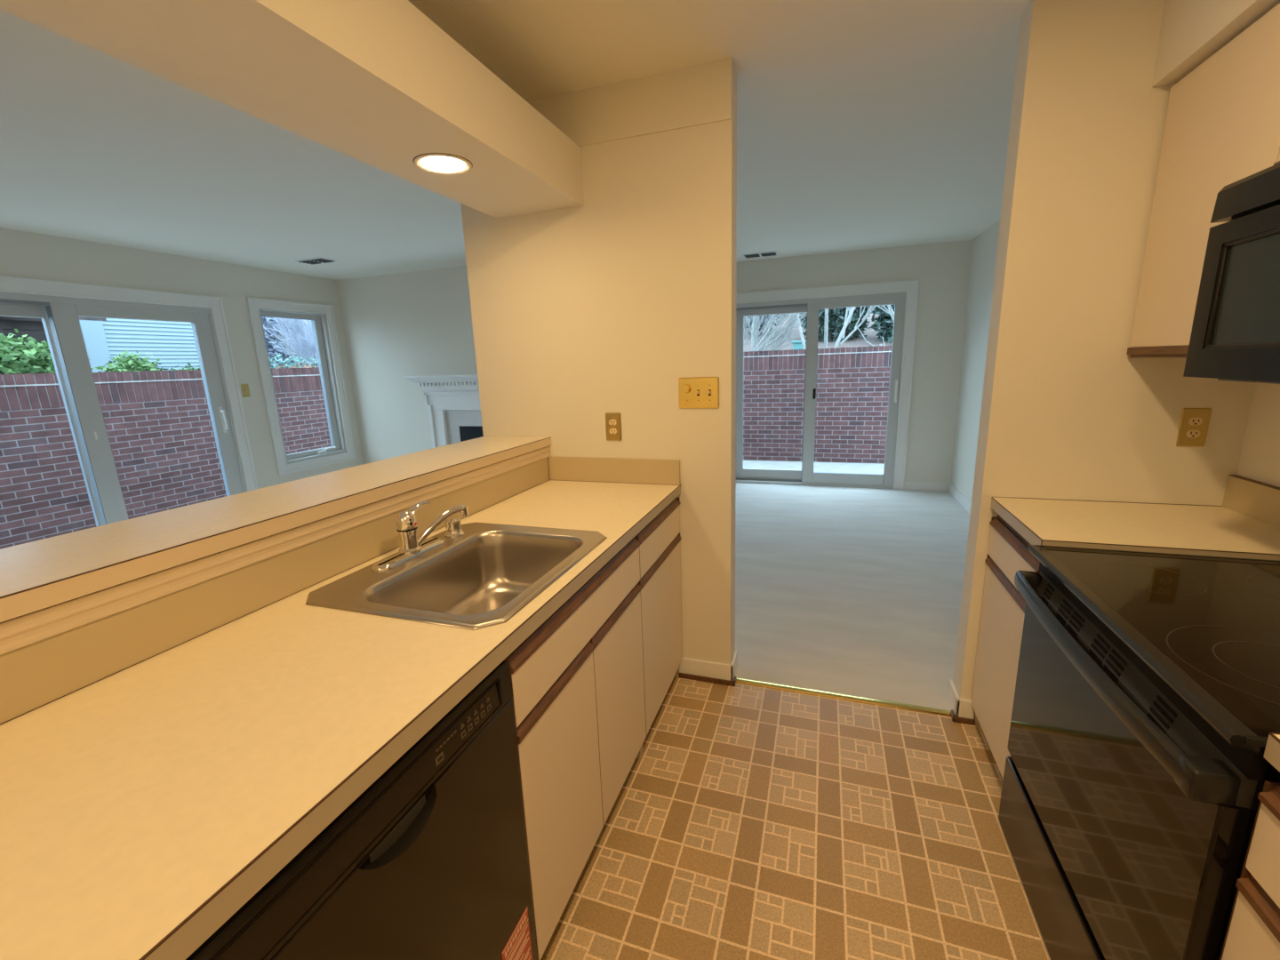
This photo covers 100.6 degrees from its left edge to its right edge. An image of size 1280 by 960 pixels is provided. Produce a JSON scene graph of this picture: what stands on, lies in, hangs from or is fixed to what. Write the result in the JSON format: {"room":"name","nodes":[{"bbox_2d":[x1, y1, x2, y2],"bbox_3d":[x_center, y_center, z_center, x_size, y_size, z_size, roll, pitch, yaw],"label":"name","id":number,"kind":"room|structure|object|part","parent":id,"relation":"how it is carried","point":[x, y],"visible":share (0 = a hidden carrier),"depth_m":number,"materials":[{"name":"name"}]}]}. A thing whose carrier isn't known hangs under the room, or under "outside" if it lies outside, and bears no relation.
{"room":"kitchen","nodes":[
{"label":"kitchen","id":0,"kind":"room"},
{"bbox_2d":[0,227,363,488],"bbox_3d":[-4.524,-0.353,3.251,0.160,2.462,6.630,2,13,19],"label":"wall","id":1,"kind":"structure","parent":0,"point":[23,254],"depth_m":4.89,"materials":[{"name":"beige paint"}]},
{"bbox_2d":[0,275,258,526],"bbox_3d":[-4.243,-0.365,4.006,0.186,2.144,2.390,2,13,19],"label":"door","id":2,"kind":"structure","parent":1,"relation":"in","point":[60,305],"depth_m":4.15,"materials":[{"name":"white paint"}]},
{"bbox_3d":[-4.452,-0.202,3.558,0.040,1.970,1.130,2,13,19],"label":"fixed panel","id":3,"kind":"part","parent":2,"relation":"part of","materials":[{"name":"clear glass"}]},
{"bbox_3d":[-4.047,-0.432,4.516,0.053,1.989,1.065,2,13,19],"label":"sliding panel","id":4,"kind":"part","parent":2,"relation":"part of","materials":[{"name":"clear glass"}]},
{"bbox_3d":[-3.849,-0.558,4.924,0.048,0.240,0.032,2,13,19],"label":"handle","id":5,"kind":"part","parent":2,"relation":"part of","materials":[{"name":"white paint"}]},
{"bbox_2d":[240,384,250,397],"bbox_3d":[-3.781,-0.861,5.104,0.016,0.122,0.072,2,13,19],"label":"light switch","id":6,"kind":"object","parent":1,"relation":"attached to","point":[245,390],"visible":1,"depth_m":5.10,"materials":[{"name":"gold metal"}]},
{"bbox_2d":[246,296,355,474],"bbox_3d":[-3.635,-1.001,5.717,0.166,1.735,0.950,2,13,19],"label":"window","id":7,"kind":"structure","parent":1,"relation":"in","point":[322,316],"depth_m":5.85,"materials":[{"name":"white paint"}]},
{"bbox_3d":[-3.653,-1.009,5.719,0.050,1.505,0.715,2,13,19],"label":"sash","id":8,"kind":"part","parent":7,"relation":"part of","materials":[{"name":"grey plastic"}]},
{"bbox_3d":[-3.530,-0.333,5.992,0.053,0.061,0.204,6,15,33],"label":"crank handle","id":9,"kind":"part","parent":7,"relation":"part of","materials":[{"name":"white paint"}]},
{"bbox_2d":[336,265,477,463],"bbox_3d":[-1.668,-1.131,6.336,3.520,2.462,1.274,2,13,19],"label":"wall","id":10,"kind":"structure","parent":0,"point":[396,326],"depth_m":5.93,"materials":[{"name":"beige paint"}]},
{"bbox_2d":[0,0,1030,279],"bbox_3d":[-1.200,-1.611,2.466,6.942,0.100,8.264,2,13,19],"label":"ceiling","id":11,"kind":"structure","parent":0,"point":[862,124],"depth_m":2.42,"materials":[{"name":"beige paint"}]},
{"bbox_2d":[295,256,337,264],"bbox_3d":[-3.007,-2.032,4.939,0.320,0.013,0.180,2,13,19],"label":"ceiling vent","id":12,"kind":"object","parent":11,"relation":"in","point":[315,260],"visible":1,"depth_m":4.92,"materials":[{"name":"white metal"}]},
{"bbox_2d":[742,250,778,257],"bbox_3d":[1.220,-2.281,5.388,0.340,0.013,0.180,2,13,19],"label":"ceiling vent","id":13,"kind":"object","parent":11,"relation":"in","point":[767,253],"visible":1,"depth_m":5.36,"materials":[{"name":"white metal"}]},
{"bbox_2d":[540,677,1050,959],"bbox_3d":[0.126,1.343,0.517,2.505,0.001,3.900,2,13,19],"label":"floor","id":14,"kind":"structure","parent":0,"point":[751,822],"depth_m":1.60,"materials":[{"name":"tile"}]},
{"bbox_2d":[185,660,537,959],"bbox_3d":[-0.623,0.828,0.961,0.644,0.866,0.604,2,13,19],"label":"dishwasher","id":15,"kind":"object","parent":14,"relation":"on","point":[429,861],"visible":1,"depth_m":0.84,"materials":[{"name":"black plastic"}]},
{"bbox_3d":[-0.344,0.522,0.783,0.025,0.040,0.150,2,13,19],"label":"handle","id":16,"kind":"part","parent":15,"relation":"part of","materials":[{"name":"black"}]},
{"bbox_3d":[-0.354,0.851,0.873,0.030,0.717,0.604,2,13,19],"label":"door","id":17,"kind":"part","parent":15,"relation":"part of","materials":[{"name":"black plastic"}]},
{"bbox_2d":[504,536,646,959],"bbox_3d":[-0.399,0.673,1.608,0.604,0.876,0.794,2,13,19],"label":"base cabinet","id":18,"kind":"object","parent":14,"relation":"on","point":[578,684],"visible":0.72,"depth_m":1.37,"materials":[{"name":"cream laminate"},{"name":"wood trim"}]},
{"bbox_2d":[0,456,680,959],"bbox_3d":[-0.636,0.309,0.918,0.642,0.146,3.150,2,13,19],"label":"countertop","id":19,"kind":"structure","parent":18,"relation":"on","point":[164,759],"depth_m":0.82,"materials":[{"name":"beige laminate"}]},
{"bbox_2d":[371,500,468,571],"bbox_3d":[-0.635,0.135,1.528,0.076,0.139,0.337,4,14,24],"label":"kitchen faucet","id":20,"kind":"object","parent":19,"relation":"on","point":[412,546],"visible":1,"depth_m":1.48,"materials":[{"name":"silver metal"}]},
{"bbox_3d":[-0.653,0.109,1.484,0.055,0.049,0.055,2,13,19],"label":"lever","id":21,"kind":"part","parent":20,"relation":"part of","materials":[{"name":"silver metal"}]},
{"bbox_3d":[-0.650,0.205,1.506,0.058,0.013,0.256,2,13,19],"label":"plate","id":22,"kind":"part","parent":20,"relation":"part of","materials":[{"name":"silver metal"}]},
{"bbox_3d":[-0.638,0.092,1.521,0.032,0.051,0.084,3,13,22],"label":"lever arm","id":23,"kind":"part","parent":20,"relation":"part of","materials":[{"name":"silver metal"}]},
{"bbox_3d":[-0.596,0.134,1.579,0.024,0.085,0.181,5,14,30],"label":"spout","id":24,"kind":"part","parent":20,"relation":"part of","materials":[{"name":"silver metal"}]},
{"bbox_2d":[305,522,607,630],"bbox_3d":[-0.442,0.318,1.456,0.544,0.204,0.640,2,13,19],"label":"sink","id":25,"kind":"object","parent":19,"relation":"in","point":[480,578],"visible":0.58,"depth_m":1.54,"materials":[{"name":"silver metal"}]},
{"bbox_2d":[444,515,463,537],"bbox_3d":[-0.585,0.144,1.667,0.060,0.060,0.060,2,13,19],"label":"sprayer","id":26,"kind":"object","parent":25,"relation":"on","point":[453,529],"visible":1,"depth_m":1.65,"materials":[{"name":"silver metal"}]},
{"bbox_3d":[-0.198,0.487,1.276,0.024,0.039,0.382,2,13,19],"label":"wood pull","id":27,"kind":"part","parent":18,"relation":"part of","materials":[{"name":"brown wood"}]},
{"bbox_3d":[-0.189,0.787,1.342,0.020,0.576,0.382,2,13,19],"label":"door","id":28,"kind":"part","parent":18,"relation":"part of","materials":[{"name":"beige"}]},
{"bbox_3d":[-0.138,0.291,1.428,0.024,0.031,0.786,2,13,19],"label":"wood pull","id":29,"kind":"part","parent":18,"relation":"part of","materials":[{"name":"brown wood"}]},
{"bbox_3d":[-0.070,0.403,1.640,0.024,0.039,0.399,2,13,19],"label":"wood pull","id":30,"kind":"part","parent":18,"relation":"part of","materials":[{"name":"brown wood"}]},
{"bbox_3d":[-0.062,0.703,1.707,0.020,0.576,0.399,2,13,19],"label":"door","id":31,"kind":"part","parent":18,"relation":"part of","materials":[{"name":"beige"}]},
{"bbox_2d":[634,497,682,755],"bbox_3d":[-0.184,0.531,2.223,0.604,0.876,0.541,2,13,19],"label":"base cabinet","id":32,"kind":"object","parent":14,"relation":"on","point":[660,551],"visible":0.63,"depth_m":2.07,"materials":[{"name":"cream laminate"},{"name":"wood trim"}]},
{"bbox_3d":[0.077,0.148,2.043,0.024,0.031,0.533,2,13,19],"label":"wood pull","id":33,"kind":"part","parent":32,"relation":"part of","materials":[{"name":"brown wood"}]},
{"bbox_3d":[0.077,0.223,2.060,0.020,0.122,0.533,2,13,19],"label":"drawer","id":34,"kind":"part","parent":32,"relation":"part of","materials":[{"name":"beige"}]},
{"bbox_3d":[0.082,0.301,2.077,0.024,0.039,0.533,2,13,19],"label":"wood pull","id":35,"kind":"part","parent":32,"relation":"part of","materials":[{"name":"brown wood"}]},
{"bbox_3d":[0.091,0.602,2.143,0.020,0.576,0.533,2,13,19],"label":"door","id":36,"kind":"part","parent":32,"relation":"part of","materials":[{"name":"beige"}]},
{"bbox_2d":[736,677,951,716],"bbox_3d":[0.844,0.924,2.283,0.883,0.010,0.028,2,13,19],"label":"threshold strip","id":37,"kind":"object","parent":14,"relation":"on","point":[870,700],"visible":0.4,"depth_m":2.27,"materials":[{"name":"gold metal"}]},
{"bbox_2d":[971,513,1039,779],"bbox_3d":[1.506,0.590,1.679,0.649,0.876,0.481,2,13,19],"label":"base cabinet","id":38,"kind":"object","parent":14,"relation":"on","point":[1003,606],"visible":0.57,"depth_m":1.78,"materials":[{"name":"cream laminate"},{"name":"wood"}]},
{"bbox_3d":[1.214,0.639,1.792,0.020,0.576,0.473,2,13,19],"label":"door","id":39,"kind":"part","parent":38,"relation":"part of","materials":[{"name":"beige"}]},
{"bbox_3d":[1.201,0.338,1.726,0.024,0.039,0.473,2,13,19],"label":"wood pull","id":40,"kind":"part","parent":38,"relation":"part of","materials":[{"name":"brown wood"}]},
{"bbox_3d":[1.201,0.266,1.710,0.020,0.109,0.473,2,13,19],"label":"drawer","id":41,"kind":"part","parent":38,"relation":"part of","materials":[{"name":"beige"}]},
{"bbox_3d":[1.220,0.530,1.764,0.006,0.776,0.478,2,13,19],"label":"frame","id":42,"kind":"part","parent":38,"relation":"part of","materials":[{"name":"brown"}]},
{"bbox_3d":[1.196,0.198,1.696,0.024,0.030,0.473,2,13,19],"label":"wood pull","id":43,"kind":"part","parent":38,"relation":"part of","materials":[{"name":"brown wood"}]},
{"bbox_2d":[990,474,1279,560],"bbox_3d":[1.489,0.092,1.569,0.655,0.142,0.484,2,13,19],"label":"countertop","id":44,"kind":"structure","parent":38,"relation":"on","point":[1246,524],"depth_m":1.54,"materials":[{"name":"beige laminate"}]},
{"bbox_2d":[998,544,1279,959],"bbox_3d":[1.249,0.621,1.071,0.710,1.068,0.803,2,13,19],"label":"electric range","id":45,"kind":"object","parent":14,"relation":"on","point":[1146,707],"visible":1,"depth_m":1.03,"materials":[{"name":"black glass"}]},
{"bbox_3d":[0.998,1.022,1.253,0.044,0.226,0.785,2,13,19],"label":"storage drawer","id":46,"kind":"part","parent":45,"relation":"part of","materials":[{"name":"black metal"}]},
{"bbox_3d":[0.940,0.359,1.124,0.071,0.050,0.785,2,13,19],"label":"handle","id":47,"kind":"part","parent":45,"relation":"part of","materials":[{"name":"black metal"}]},
{"bbox_3d":[0.975,0.359,1.106,0.026,0.056,0.771,2,13,19],"label":"vent trim","id":48,"kind":"part","parent":45,"relation":"part of","materials":[{"name":"grey plastic"}]},
{"bbox_2d":[1027,544,1279,755],"bbox_3d":[1.252,0.288,0.993,0.660,0.028,0.803,2,13,19],"label":"cooktop","id":49,"kind":"object","parent":45,"relation":"in","point":[1209,627],"depth_m":1.04,"materials":[{"name":"black glass"}]},
{"bbox_2d":[1219,780,1279,959],"bbox_3d":[0.980,0.939,0.174,0.649,0.876,1.155,2,13,19],"label":"base cabinet","id":50,"kind":"object","parent":14,"relation":"on","point":[1253,928],"visible":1,"depth_m":0.72,"materials":[{"name":"almond laminate"},{"name":"oak"}]},
{"bbox_3d":[0.781,0.926,0.553,0.020,0.576,0.572,2,13,19],"label":"door","id":51,"kind":"part","parent":50,"relation":"part of","materials":[{"name":"beige"}]},
{"bbox_3d":[0.768,0.626,0.488,0.024,0.039,0.572,2,13,19],"label":"wood pull","id":52,"kind":"part","parent":50,"relation":"part of","materials":[{"name":"brown wood"}]},
{"bbox_3d":[0.768,0.553,0.471,0.020,0.109,0.572,2,13,19],"label":"drawer","id":53,"kind":"part","parent":50,"relation":"part of","materials":[{"name":"beige"}]},
{"bbox_3d":[0.763,0.486,0.457,0.024,0.030,0.572,2,13,19],"label":"wood pull","id":54,"kind":"part","parent":50,"relation":"part of","materials":[{"name":"brown wood"}]},
{"bbox_2d":[1263,732,1279,771],"bbox_3d":[0.964,0.493,0.073,0.654,0.038,1.166,2,13,19],"label":"countertop","id":55,"kind":"structure","parent":50,"relation":"on","point":[1271,755],"depth_m":0.70,"materials":[{"name":"beige laminate"}]},
{"bbox_2d":[743,460,884,473],"bbox_3d":[-0.309,1.048,2.628,12.200,0.100,12.200,2,13,19],"label":"patio","id":56,"kind":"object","parent":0,"point":[818,467],"depth_m":7.59,"materials":[{"name":"concrete"}]},
{"bbox_2d":[0,367,331,549],"bbox_3d":[-6.205,-0.028,4.439,0.238,1.635,12.200,2,13,19],"label":"brick wall","id":57,"kind":"structure","parent":56,"relation":"on","point":[158,425],"depth_m":5.83,"materials":[{"name":"red brick"}]},
{"bbox_2d":[743,345,891,463],"bbox_3d":[1.517,-1.135,8.208,11.500,1.645,0.238,2,13,19],"label":"brick wall","id":58,"kind":"structure","parent":56,"relation":"on","point":[853,383],"depth_m":7.74,"materials":[{"name":"red brick"}]},
{"bbox_2d":[744,310,892,463],"bbox_3d":[-4.662,-4.577,16.834,100.000,5.500,90.000,2,13,19],"label":"ground","id":59,"kind":"structure","parent":0,"point":[871,338],"depth_m":20.23,"materials":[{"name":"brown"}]},
{"bbox_2d":[0,328,96,374],"bbox_3d":[-6.725,-0.423,5.678,1.107,2.327,1.872,2,13,19],"label":"shrub","id":60,"kind":"object","parent":59,"relation":"on","point":[16,358],"visible":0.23,"depth_m":5.56,"materials":[{"name":"green plant"}]},
{"bbox_2d":[0,316,106,367],"bbox_3d":[-11.414,-1.058,6.563,2.700,3.500,7.600,2,13,19],"label":"garden shed","id":61,"kind":"object","parent":59,"relation":"on","point":[34,328],"visible":0.08,"depth_m":8.94,"materials":[{"name":"brown wood"}]},
{"bbox_2d":[95,350,168,372],"bbox_3d":[-6.369,-0.593,6.876,1.009,2.116,0.777,2,13,19],"label":"shrub","id":62,"kind":"object","parent":59,"relation":"on","point":[127,364],"visible":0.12,"depth_m":6.60,"materials":[{"name":"green plant"}]},
{"bbox_2d":[79,318,199,372],"bbox_3d":[-12.467,-3.852,12.464,4.700,6.500,4.000,2,13,19],"label":"house","id":63,"kind":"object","parent":59,"relation":"on","point":[173,343],"visible":0.16,"depth_m":11.49,"materials":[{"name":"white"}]},
{"bbox_2d":[169,362,200,370],"bbox_3d":[-6.184,-0.656,7.513,0.880,1.952,0.493,2,13,19],"label":"shrub","id":64,"kind":"object","parent":59,"relation":"on","point":[188,367],"visible":0.03,"depth_m":7.30,"materials":[{"name":"green plant"}]},
{"bbox_2d":[261,316,316,367],"bbox_3d":[-16.938,-7.318,26.938,7.997,9.208,8.677,-10,15,-33],"label":"evergreen tree","id":65,"kind":"object","parent":59,"relation":"on","point":[271,351],"visible":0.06,"depth_m":24.96,"materials":[{"name":"green plant"}]},
{"bbox_2d":[263,316,316,367],"bbox_3d":[-12.321,-5.263,20.721,4.999,5.744,3.812,5,14,30],"label":"bare tree","id":66,"kind":"object","parent":59,"relation":"on","point":[275,318],"visible":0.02,"depth_m":20.17,"materials":[{"name":"grey plant"}]},
{"bbox_2d":[263,318,318,367],"bbox_3d":[-7.122,-2.722,12.387,2.462,3.983,4.376,-4,12,-8],"label":"bare tree","id":67,"kind":"object","parent":59,"relation":"on","point":[302,341],"visible":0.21,"depth_m":11.04,"materials":[{"name":"grey plant"}]},
{"bbox_2d":[268,354,318,367],"bbox_3d":[-6.584,-1.331,10.252,1.081,2.133,2.124,2,13,19],"label":"leafy bush","id":68,"kind":"object","parent":59,"relation":"on","point":[291,364],"visible":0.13,"depth_m":9.99,"materials":[{"name":"green plant"}]},
{"bbox_2d":[270,318,316,367],"bbox_3d":[-8.886,-4.193,16.283,3.941,5.316,3.682,4,14,26],"label":"bare tree","id":69,"kind":"object","parent":59,"relation":"on","point":[281,318],"visible":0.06,"depth_m":15.64,"materials":[{"name":"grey plant"}]},
{"bbox_2d":[276,362,319,367],"bbox_3d":[-5.855,-1.086,9.430,0.914,1.953,1.411,2,13,19],"label":"leafy bush","id":70,"kind":"object","parent":59,"relation":"on","point":[308,366],"visible":0.02,"depth_m":9.21,"materials":[{"name":"green plant"}]},
{"bbox_2d":[744,313,786,335],"bbox_3d":[4.963,-8.319,22.863,3.836,4.578,3.103,-1,12,7],"label":"evergreen tree","id":71,"kind":"object","parent":59,"relation":"on","point":[760,316],"visible":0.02,"depth_m":22.94,"materials":[{"name":"green plant"}]},
{"bbox_2d":[744,312,807,351],"bbox_3d":[2.635,-3.481,12.133,2.388,4.499,3.181,-12,16,-39],"label":"bare tree","id":72,"kind":"object","parent":59,"relation":"on","point":[753,328],"visible":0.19,"depth_m":11.94,"materials":[{"name":"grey plant"}]},
{"bbox_2d":[791,340,806,349],"bbox_3d":[5.189,-4.024,17.033,0.650,0.850,0.600,2,13,19],"label":"storage bin","id":73,"kind":"object","parent":59,"relation":"on","point":[797,344],"visible":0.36,"depth_m":16.78,"materials":[{"name":"teal plastic"}]},
{"bbox_3d":[5.175,-4.404,16.949,0.650,0.070,0.600,2,13,19],"label":"lid","id":74,"kind":"part","parent":73,"relation":"part of","materials":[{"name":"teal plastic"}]},
{"bbox_2d":[798,305,871,341],"bbox_3d":[7.463,-6.401,20.375,2.793,4.121,2.716,4,14,24],"label":"evergreen tree","id":75,"kind":"object","parent":59,"relation":"on","point":[836,316],"visible":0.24,"depth_m":19.69,"materials":[{"name":"green plant"}]},
{"bbox_2d":[795,305,876,349],"bbox_3d":[5.430,-4.769,13.023,2.518,5.240,2.509,-4,13,-10],"label":"bare tree","id":76,"kind":"object","parent":59,"relation":"on","point":[847,320],"visible":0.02,"depth_m":13.20,"materials":[{"name":"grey plant"}]},
{"bbox_2d":[856,304,894,346],"bbox_3d":[4.967,-2.877,9.713,3.590,4.189,2.670,2,13,19],"label":"bare tree","id":77,"kind":"object","parent":59,"relation":"on","point":[890,310],"visible":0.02,"depth_m":9.88,"materials":[{"name":"grey plant"}]},
{"bbox_2d":[868,304,894,343],"bbox_3d":[9.618,-5.843,18.582,3.040,3.851,2.765,2,13,19],"label":"evergreen tree","id":78,"kind":"object","parent":59,"relation":"on","point":[884,322],"visible":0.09,"depth_m":18.67,"materials":[{"name":"green plant"}]},
{"bbox_2d":[735,482,969,710],"bbox_3d":[-1.113,0.835,3.003,6.542,0.001,7.864,2,13,19],"label":"floor","id":79,"kind":"structure","parent":0,"point":[855,591],"depth_m":3.32,"materials":[{"name":"white carpet"}]},
{"bbox_2d":[402,374,483,447],"bbox_3d":[-1.542,-0.452,5.758,1.970,1.374,0.900,2,13,19],"label":"fireplace","id":80,"kind":"object","parent":79,"relation":"on","point":[452,402],"visible":0.34,"depth_m":5.80,"materials":[{"name":"white paint"}]},
{"bbox_2d":[402,374,478,383],"bbox_3d":[-1.597,-1.065,5.527,1.970,0.074,0.200,2,13,19],"label":"mantel shelf","id":81,"kind":"object","parent":80,"relation":"attached to","point":[461,378],"depth_m":5.63,"materials":[{"name":"white paint"}]},
{"bbox_2d":[736,240,973,482],"bbox_3d":[1.774,-1.155,5.883,3.282,2.462,0.160,2,13,19],"label":"wall","id":82,"kind":"structure","parent":0,"point":[942,270],"depth_m":5.40,"materials":[{"name":"beige paint"}]},
{"bbox_2d":[736,280,919,489],"bbox_3d":[1.885,-0.986,5.859,1.970,2.135,0.186,2,13,19],"label":"door","id":83,"kind":"structure","parent":82,"relation":"in","point":[815,299],"depth_m":5.69,"materials":[{"name":"white paint"}]},
{"bbox_3d":[1.491,-0.954,6.056,0.870,1.955,0.040,2,13,19],"label":"fixed panel","id":84,"kind":"part","parent":83,"relation":"part of","materials":[{"name":"clear glass"}]},
{"bbox_3d":[2.280,-0.913,5.717,0.975,1.974,0.053,2,13,19],"label":"sliding panel","id":85,"kind":"part","parent":83,"relation":"part of","materials":[{"name":"clear glass"}]},
{"bbox_3d":[2.665,-0.923,5.526,0.032,0.240,0.048,2,13,19],"label":"handle","id":86,"kind":"part","parent":83,"relation":"part of","materials":[{"name":"white paint"}]},
{"bbox_2d":[460,0,1255,719],"bbox_3d":[0.621,-0.285,2.108,2.868,2.462,0.129,2,13,19],"label":"wall","id":87,"kind":"structure","parent":0,"point":[580,315],"depth_m":1.96,"materials":[{"name":"beige paint"}]},
{"bbox_2d":[0,457,549,723],"bbox_3d":[-0.931,0.279,1.014,0.020,0.108,3.150,2,13,19],"label":"backsplash","id":88,"kind":"structure","parent":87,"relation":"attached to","point":[35,675],"depth_m":1.08,"materials":[{"name":"beige laminate"}]},
{"bbox_2d":[0,0,583,217],"bbox_3d":[-1.050,-0.905,0.401,0.414,0.405,3.850,2,13,19],"label":"soffit","id":89,"kind":"structure","parent":87,"relation":"attached to","point":[378,84],"depth_m":1.23,"materials":[{"name":"beige paint"}]},
{"bbox_2d":[412,152,472,174],"bbox_3d":[-0.616,-0.989,1.664,0.177,0.009,0.177,2,13,19],"label":"recessed light","id":90,"kind":"object","parent":89,"relation":"in","point":[436,163],"visible":1,"depth_m":1.65,"materials":[{"name":"white"}]},
{"bbox_2d":[605,412,621,440],"bbox_3d":[-0.117,-0.232,2.314,0.072,0.122,0.008,2,13,19],"label":"wall outlet","id":91,"kind":"object","parent":87,"relation":"attached to","point":[612,420],"visible":1,"depth_m":2.31,"materials":[{"name":"gold metal"}]},
{"bbox_2d":[608,419,616,424],"bbox_3d":[-0.118,-0.250,2.307,0.034,0.024,0.003,2,13,19],"label":"receptacle","id":92,"kind":"object","parent":91,"relation":"attached to","point":[611,421],"depth_m":2.31,"materials":[{"name":"beige plastic"}]},
{"bbox_2d":[609,428,616,433],"bbox_3d":[-0.117,-0.212,2.316,0.034,0.024,0.003,2,13,19],"label":"receptacle","id":93,"kind":"object","parent":91,"relation":"attached to","point":[612,430],"depth_m":2.31,"materials":[{"name":"beige plastic"}]},
{"bbox_2d":[547,456,680,485],"bbox_3d":[-0.124,-0.044,2.353,0.619,0.108,0.019,2,13,19],"label":"backsplash","id":94,"kind":"structure","parent":87,"relation":"attached to","point":[656,471],"depth_m":2.34,"materials":[{"name":"beige laminate"}]},
{"bbox_2d":[678,376,719,407],"bbox_3d":[0.235,-0.352,2.154,0.167,0.125,0.025,2,13,19],"label":"light switch","id":95,"kind":"object","parent":87,"relation":"attached to","point":[695,392],"visible":1,"depth_m":2.16,"materials":[{"name":"gold metal"}]},
{"bbox_3d":[0.189,-0.371,2.162,0.038,0.038,0.018,2,13,19],"label":"dimmer knob","id":96,"kind":"part","parent":95,"relation":"part of","materials":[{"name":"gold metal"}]},
{"bbox_2d":[678,649,737,686],"bbox_3d":[0.323,0.856,2.477,0.260,0.096,0.154,2,13,19],"label":"baseboard","id":97,"kind":"structure","parent":87,"relation":"attached to","point":[689,668],"depth_m":2.41,"materials":[{"name":"white paint"}]},
{"bbox_3d":[0.308,0.902,2.437,0.260,0.024,0.052,2,13,19],"label":"shoe moulding","id":98,"kind":"part","parent":97,"relation":"part of","materials":[{"name":"brown wood"}]},
{"bbox_2d":[1176,408,1211,447],"bbox_3d":[1.748,-0.166,1.678,0.072,0.122,0.008,2,13,19],"label":"wall outlet","id":99,"kind":"object","parent":87,"relation":"attached to","point":[1194,425],"visible":1,"depth_m":1.68,"materials":[{"name":"gold metal"}]},
{"bbox_2d":[1186,430,1200,437],"bbox_3d":[1.748,-0.146,1.679,0.034,0.024,0.003,2,13,19],"label":"receptacle","id":100,"kind":"object","parent":99,"relation":"attached to","point":[1189,433],"depth_m":1.68,"materials":[{"name":"beige plastic"}]},
{"bbox_2d":[1188,417,1202,424],"bbox_3d":[1.746,-0.184,1.671,0.034,0.024,0.003,2,13,19],"label":"receptacle","id":101,"kind":"object","parent":99,"relation":"attached to","point":[1191,420],"depth_m":1.67,"materials":[{"name":"beige plastic"}]},
{"bbox_2d":[951,217,1000,503],"bbox_3d":[2.639,-0.664,3.507,0.120,2.462,3.914,2,13,19],"label":"wall","id":102,"kind":"structure","parent":0,"point":[984,252],"depth_m":4.85,"materials":[{"name":"beige paint"}]},
{"bbox_2d":[904,480,974,725],"bbox_3d":[1.092,0.447,4.218,3.182,0.096,4.036,2,13,19],"label":"baseboard","id":103,"kind":"structure","parent":102,"relation":"attached to","point":[962,711],"depth_m":2.20,"materials":[{"name":"white paint"}]},
{"bbox_3d":[1.276,0.940,2.108,0.073,0.024,0.052,2,13,19],"label":"shoe moulding","id":104,"kind":"part","parent":103,"relation":"part of","materials":[{"name":"brown wood"}]},
{"bbox_2d":[1236,383,1279,487],"bbox_3d":[1.308,0.187,-0.159,0.120,2.462,3.870,2,13,19],"label":"wall","id":105,"kind":"structure","parent":0,"point":[1260,457],"depth_m":1.57,"materials":[{"name":"beige paint"}]},
{"bbox_2d":[1126,2,1279,358],"bbox_3d":[1.608,-0.702,1.330,0.334,0.761,0.485,2,13,19],"label":"upper cabinet","id":106,"kind":"object","parent":105,"relation":"attached to","point":[1222,125],"visible":0.57,"depth_m":1.39,"materials":[{"name":"almond laminate"},{"name":"oak"}]},
{"bbox_3d":[1.477,-0.351,1.457,0.030,0.031,0.482,2,13,19],"label":"wood pull","id":107,"kind":"part","parent":106,"relation":"part of","materials":[{"name":"brown wood"}]},
{"bbox_2d":[1152,0,1279,87],"bbox_3d":[1.036,-0.872,-0.321,0.367,0.305,3.850,2,13,19],"label":"soffit","id":108,"kind":"structure","parent":105,"relation":"attached to","point":[1192,31],"depth_m":1.38,"materials":[{"name":"beige paint"}]},
{"bbox_2d":[1222,475,1279,527],"bbox_3d":[1.790,0.086,1.464,0.020,0.102,0.482,2,13,19],"label":"backsplash","id":109,"kind":"structure","parent":105,"relation":"attached to","point":[1257,501],"depth_m":1.58,"materials":[{"name":"beige laminate"}]},
{"bbox_2d":[1273,152,1279,165],"bbox_3d":[1.396,-0.750,0.700,0.334,0.381,0.788,2,13,19],"label":"upper cabinet","id":110,"kind":"object","parent":105,"relation":"attached to","point":[1278,161],"visible":0.36,"depth_m":1.14,"materials":[{"name":"beige"}]},
{"bbox_2d":[1183,162,1279,383],"bbox_3d":[1.347,-0.356,0.811,0.465,0.424,0.780,2,13,19],"label":"microwave","id":111,"kind":"object","parent":110,"relation":"attached to","point":[1235,336],"visible":1,"depth_m":1.11,"materials":[{"name":"black"}]},
{"bbox_3d":[1.387,-0.153,0.844,0.350,0.011,0.720,2,13,19],"label":"underside panel","id":112,"kind":"part","parent":111,"relation":"part of","materials":[{"name":"grey plastic"}]},
{"bbox_3d":[-1.073,0.717,1.056,0.243,1.074,3.350,2,13,19],"label":"wall","id":113,"kind":"structure","parent":0,"visible":0},
{"bbox_2d":[0,436,551,655],"bbox_3d":[-1.095,0.187,0.995,0.351,0.089,3.249,2,13,19],"label":"bar ledge","id":114,"kind":"object","parent":113,"relation":"on","point":[52,586],"visible":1,"depth_m":1.15,"materials":[{"name":"beige laminate"}]}
]}

